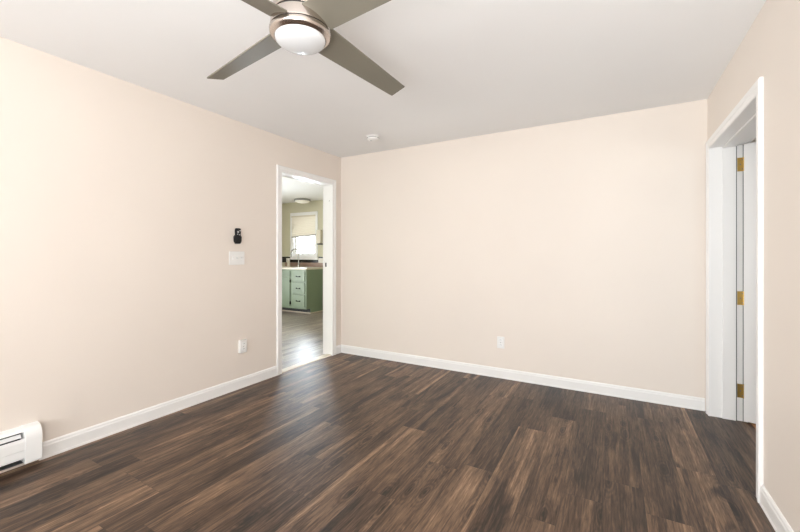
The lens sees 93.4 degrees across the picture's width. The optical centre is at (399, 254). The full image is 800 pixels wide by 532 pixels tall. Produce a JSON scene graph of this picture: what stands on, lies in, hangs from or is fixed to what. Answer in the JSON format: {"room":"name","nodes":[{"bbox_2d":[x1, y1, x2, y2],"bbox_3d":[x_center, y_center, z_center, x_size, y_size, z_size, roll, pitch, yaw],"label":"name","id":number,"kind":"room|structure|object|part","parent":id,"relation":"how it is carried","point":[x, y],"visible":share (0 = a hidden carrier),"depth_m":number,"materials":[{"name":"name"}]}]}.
{"room":"empty living room","nodes":[
{"label":"empty living room","id":0,"kind":"room"},
{"bbox_2d":[0,37,340,472],"bbox_3d":[-2.731,-0.030,1.292,0.065,2.500,7.950,0,0,30],"label":"wall","id":1,"kind":"structure","parent":0,"point":[122,203],"depth_m":2.62,"materials":[{"name":"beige paint"}]},
{"bbox_2d":[0,421,41,470],"bbox_3d":[-2.594,1.087,1.392,0.074,0.206,1.910,0,0,30],"label":"baseboard heater","id":2,"kind":"object","parent":1,"relation":"attached to","point":[21,444],"visible":1,"depth_m":2.14,"materials":[{"name":"white metal"}]},
{"bbox_3d":[-2.599,1.185,1.395,0.042,0.003,1.759,0,0,30],"label":"rail","id":3,"kind":"part","parent":2,"relation":"part of","materials":[{"name":"grey metal"}]},
{"bbox_2d":[0,426,23,438],"bbox_3d":[-2.602,1.089,1.397,0.055,0.202,1.760,0,0,30],"label":"hood","id":4,"kind":"object","parent":2,"relation":"attached to","point":[18,432],"depth_m":2.13,"materials":[{"name":"white metal"}]},
{"bbox_3d":[-2.571,1.102,1.379,0.018,0.120,1.760,0,0,30],"label":"panel","id":5,"kind":"part","parent":2,"relation":"part of","materials":[{"name":"white metal"}]},
{"bbox_2d":[38,366,276,460],"bbox_3d":[-1.698,1.171,3.028,0.016,0.098,1.814,0,0,30],"label":"baseboard","id":6,"kind":"structure","parent":1,"relation":"attached to","point":[52,447],"depth_m":2.74,"materials":[{"name":"white paint"}]},
{"bbox_2d":[229,251,244,264],"bbox_3d":[-1.474,0.028,3.418,0.020,0.120,0.160,0,0,30],"label":"light switch","id":7,"kind":"object","parent":1,"relation":"attached to","point":[235,257],"visible":1,"depth_m":3.41,"materials":[{"name":"white plastic"}]},
{"bbox_2d":[233,228,241,243],"bbox_3d":[-1.469,-0.172,3.416,0.032,0.140,0.072,0,0,30],"label":"remote","id":8,"kind":"object","parent":1,"relation":"attached to","point":[237,238],"visible":1,"depth_m":3.40,"materials":[{"name":"black plastic"}]},
{"bbox_2d":[238,339,246,352],"bbox_3d":[-1.444,0.837,3.462,0.031,0.116,0.072,0,0,30],"label":"wall outlet","id":9,"kind":"object","parent":1,"relation":"attached to","point":[242,344],"visible":1,"depth_m":3.44,"materials":[{"name":"white plastic"}]},
{"bbox_2d":[276,165,335,374],"bbox_3d":[-1.082,0.151,4.262,0.168,2.137,0.929,0,0,30],"label":"door frame","id":10,"kind":"structure","parent":1,"relation":"in","point":[329,185],"depth_m":4.57,"materials":[{"name":"white paint"}]},
{"bbox_3d":[-1.147,0.151,4.299,0.019,2.137,0.929,0,0,30],"label":"casing","id":11,"kind":"part","parent":10,"relation":"part of","materials":[{"name":"white paint"}]},
{"bbox_2d":[336,345,340,353],"bbox_3d":[-0.764,1.171,4.675,0.016,0.098,0.091,0,0,30],"label":"baseboard","id":12,"kind":"structure","parent":1,"relation":"attached to","point":[338,348],"depth_m":4.67,"materials":[{"name":"white paint"}]},
{"bbox_2d":[282,200,322,266],"bbox_3d":[-1.262,-0.030,8.168,4.440,2.500,0.140,0,0,30],"label":"wall","id":13,"kind":"structure","parent":0,"point":[287,208],"depth_m":8.79,"materials":[{"name":"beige paint"}]},
{"bbox_2d":[282,257,322,262],"bbox_3d":[-2.100,0.106,8.556,2.300,0.132,0.012,0,0,30],"label":"trim","id":14,"kind":"structure","parent":13,"relation":"attached to","point":[283,258],"depth_m":8.62,"materials":[{"name":"black tile"}]},
{"bbox_2d":[282,310,322,313],"bbox_3d":[-2.285,1.209,8.370,1.262,0.022,0.515,0,0,30],"label":"trim","id":15,"kind":"structure","parent":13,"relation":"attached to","point":[282,310],"depth_m":8.01,"materials":[{"name":"beige wood"}]},
{"bbox_2d":[289,211,317,259],"bbox_3d":[-2.171,-0.435,8.655,0.870,1.080,0.190,0,0,30],"label":"window","id":16,"kind":"structure","parent":13,"relation":"in","point":[293,241],"depth_m":8.64,"materials":[{"name":"white paint"}]},
{"bbox_2d":[291,215,315,237],"bbox_3d":[-2.203,-0.648,8.585,0.732,0.503,0.026,0,0,30],"label":"window shade","id":17,"kind":"object","parent":16,"relation":"attached to","point":[304,225],"visible":1,"depth_m":8.58,"materials":[{"name":"beige fabric"}]},
{"bbox_3d":[-2.208,-0.885,8.588,0.720,0.030,0.026,0,0,30],"label":"head rail","id":18,"kind":"part","parent":17,"relation":"part of","materials":[{"name":"beige plastic"}]},
{"bbox_3d":[-2.200,-0.432,8.582,0.724,0.070,0.022,0,0,30],"label":"rail","id":19,"kind":"part","parent":17,"relation":"part of","materials":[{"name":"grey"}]},
{"bbox_3d":[-2.161,-0.225,8.672,0.650,0.460,0.030,0,0,30],"label":"sash","id":20,"kind":"part","parent":16,"relation":"part of","materials":[{"name":"white glass"}]},
{"bbox_2d":[285,262,322,266],"bbox_3d":[-2.159,0.221,8.583,1.270,0.095,0.021,0,0,30],"label":"backsplash","id":21,"kind":"structure","parent":13,"relation":"attached to","point":[293,264],"depth_m":8.56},
{"bbox_2d":[286,258,322,262],"bbox_3d":[-2.099,0.122,8.558,2.300,0.100,0.008,0,0,30],"label":"trim","id":22,"kind":"structure","parent":13,"relation":"attached to","point":[320,260],"depth_m":8.38,"materials":[{"name":"beige tile"}]},
{"bbox_2d":[316,230,322,244],"bbox_3d":[-1.755,-0.393,8.318,0.185,0.325,0.085,0,0,30],"label":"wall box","id":23,"kind":"object","parent":13,"relation":"attached to","point":[319,233],"visible":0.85,"depth_m":8.31,"materials":[{"name":"beige plastic"}]},
{"bbox_2d":[282,176,322,203],"bbox_3d":[-2.627,-1.250,5.866,4.140,0.060,5.210,0,0,30],"label":"ceiling","id":24,"kind":"structure","parent":0,"point":[292,189],"depth_m":7.13,"materials":[{"name":"white paint"}]},
{"bbox_2d":[294,198,310,203],"bbox_3d":[-2.136,-1.175,8.250,0.350,0.090,0.350,0,0,30],"label":"flush ceiling light","id":25,"kind":"object","parent":24,"relation":"attached to","point":[298,200],"visible":1,"depth_m":8.13,"materials":[{"name":"white glass"}]},
{"bbox_3d":[-2.136,-1.160,8.250,0.316,0.060,0.316,0,0,30],"label":"lamp shade","id":26,"kind":"part","parent":25,"relation":"part of","materials":[{"name":"white glass"}]},
{"bbox_2d":[282,311,331,372],"bbox_3d":[-2.607,1.245,5.855,4.185,0.050,5.210,0,0,30],"label":"floor","id":27,"kind":"structure","parent":0,"point":[302,333],"depth_m":5.58,"materials":[{"name":"grey wood"}]},
{"bbox_2d":[282,269,294,310],"bbox_3d":[-2.515,0.762,8.414,0.819,0.915,0.667,0,0,30],"label":"base cabinet","id":28,"kind":"object","parent":27,"relation":"on","point":[286,273],"visible":0.3,"depth_m":8.02,"materials":[{"name":"green paint"}]},
{"bbox_3d":[-2.654,0.395,8.153,0.755,0.120,0.017,0,0,30],"label":"drawer","id":29,"kind":"part","parent":28,"relation":"part of","materials":[{"name":"green paint"}]},
{"bbox_3d":[-2.486,0.780,8.058,0.370,0.600,0.017,0,0,30],"label":"door","id":30,"kind":"part","parent":28,"relation":"part of","materials":[{"name":"green paint"}]},
{"bbox_3d":[-2.651,0.713,8.174,0.819,0.815,0.020,0,0,30],"label":"frame","id":31,"kind":"part","parent":28,"relation":"part of","materials":[{"name":"green paint"}]},
{"bbox_2d":[282,262,322,269],"bbox_3d":[-2.314,0.239,8.310,1.270,0.132,0.649,0,0,30],"label":"countertop","id":32,"kind":"structure","parent":28,"relation":"on","point":[303,266],"depth_m":8.39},
{"bbox_2d":[291,248,299,266],"bbox_3d":[-2.349,0.060,8.522,0.239,0.418,0.082,0,0,13],"label":"kitchen faucet","id":33,"kind":"object","parent":32,"relation":"on","point":[294,248],"visible":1,"depth_m":8.51,"materials":[{"name":"silver metal"}]},
{"bbox_2d":[291,269,322,311],"bbox_3d":[-1.971,0.762,8.104,0.430,0.915,0.668,0,0,30],"label":"base cabinet","id":34,"kind":"object","parent":27,"relation":"on","point":[306,285],"visible":0.99,"depth_m":7.88,"materials":[{"name":"green paint"}]},
{"bbox_3d":[-2.114,0.955,7.847,0.355,0.250,0.017,0,0,30],"label":"drawer","id":35,"kind":"part","parent":34,"relation":"part of","materials":[{"name":"green paint"}]},
{"bbox_3d":[-2.114,0.693,7.847,0.355,0.225,0.017,0,0,30],"label":"drawer","id":36,"kind":"part","parent":34,"relation":"part of","materials":[{"name":"green paint"}]},
{"bbox_3d":[-2.114,0.445,7.847,0.355,0.220,0.017,0,0,30],"label":"drawer","id":37,"kind":"part","parent":34,"relation":"part of","materials":[{"name":"green paint"}]},
{"bbox_3d":[-2.107,0.713,7.865,0.430,0.815,0.020,0,0,30],"label":"frame","id":38,"kind":"part","parent":34,"relation":"part of","materials":[{"name":"green paint"}]},
{"bbox_2d":[0,0,765,157],"bbox_3d":[-1.131,-1.250,0.383,3.615,0.060,7.950,0,0,30],"label":"ceiling","id":39,"kind":"structure","parent":0,"point":[466,68],"depth_m":2.31,"materials":[{"name":"white paint"}]},
{"bbox_2d":[207,0,404,95],"bbox_3d":[-0.399,-1.025,1.513,0.995,0.390,0.995,0,0,-9],"label":"ceiling fan","id":40,"kind":"object","parent":39,"relation":"hanging from","point":[300,27],"visible":1,"depth_m":1.48,"materials":[{"name":"silver metal"}]},
{"bbox_3d":[-0.707,-0.908,1.727,0.574,0.067,0.130,0,0,34],"label":"blade","id":41,"kind":"part","parent":40,"relation":"part of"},
{"bbox_3d":[-0.613,-0.908,1.205,0.130,0.067,0.574,0,0,34],"label":"blade","id":42,"kind":"part","parent":40,"relation":"part of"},
{"bbox_3d":[-0.091,-0.908,1.300,0.574,0.067,0.130,0,0,34],"label":"blade","id":43,"kind":"part","parent":40,"relation":"part of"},
{"bbox_3d":[-0.185,-0.908,1.821,0.130,0.067,0.574,0,0,34],"label":"blade","id":44,"kind":"part","parent":40,"relation":"part of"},
{"bbox_2d":[366,134,379,141],"bbox_3d":[-0.279,-1.196,3.884,0.144,0.048,0.144,0,0,30],"label":"smoke detector","id":45,"kind":"object","parent":39,"relation":"attached to","point":[372,137],"visible":1,"depth_m":3.84,"materials":[{"name":"white plastic"}]},
{"bbox_2d":[0,353,774,531],"bbox_3d":[-1.131,1.245,0.383,3.615,0.050,7.950,0,0,30],"label":"floor","id":46,"kind":"structure","parent":0,"point":[341,442],"depth_m":2.21,"materials":[{"name":"brown wood"}]},
{"bbox_2d":[341,99,706,410],"bbox_3d":[0.907,-0.030,3.832,3.885,2.500,0.060,0,0,30],"label":"wall","id":47,"kind":"structure","parent":0,"point":[580,244],"depth_m":3.56,"materials":[{"name":"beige paint"}]},
{"bbox_2d":[497,336,503,348],"bbox_3d":[0.999,0.868,3.739,0.072,0.116,0.010,0,0,30],"label":"wall outlet","id":48,"kind":"object","parent":47,"relation":"attached to","point":[500,340],"visible":1,"depth_m":3.74,"materials":[{"name":"white plastic"}]},
{"bbox_2d":[341,344,704,410],"bbox_3d":[0.820,1.171,3.837,3.598,0.098,0.016,0,0,30],"label":"baseboard","id":49,"kind":"structure","parent":47,"relation":"attached to","point":[671,399],"depth_m":3.53,"materials":[{"name":"white paint"}]},
{"bbox_2d":[747,422,755,433],"bbox_3d":[3.101,1.245,1.574,2.160,0.050,3.000,0,0,30],"label":"floor","id":50,"kind":"structure","parent":0,"point":[748,423],"depth_m":2.67,"materials":[{"name":"brown wood"}]},
{"bbox_2d":[707,0,799,531],"bbox_3d":[0.530,-0.030,-0.560,0.205,2.500,7.950,0,0,30],"label":"wall","id":51,"kind":"structure","parent":0,"point":[769,50],"depth_m":1.66,"materials":[{"name":"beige paint"}]},
{"bbox_2d":[711,416,755,490],"bbox_3d":[2.168,1.245,2.325,0.205,0.050,1.145,0,0,30],"label":"floor","id":52,"kind":"structure","parent":51,"relation":"in","point":[739,436],"depth_m":2.45,"materials":[{"name":"brown wood"}]},
{"bbox_2d":[706,77,762,503],"bbox_3d":[2.481,0.174,2.147,0.964,2.092,1.229,0,0,30],"label":"door frame","id":53,"kind":"structure","parent":52,"relation":"on","point":[734,165],"depth_m":2.77,"materials":[{"name":"white paint"}]},
{"bbox_2d":[760,485,793,531],"bbox_3d":[0.119,1.171,-1.060,0.016,0.098,6.670,0,0,30],"label":"baseboard","id":54,"kind":"structure","parent":51,"relation":"attached to","point":[771,510],"depth_m":1.70,"materials":[{"name":"white paint"}]}
]}

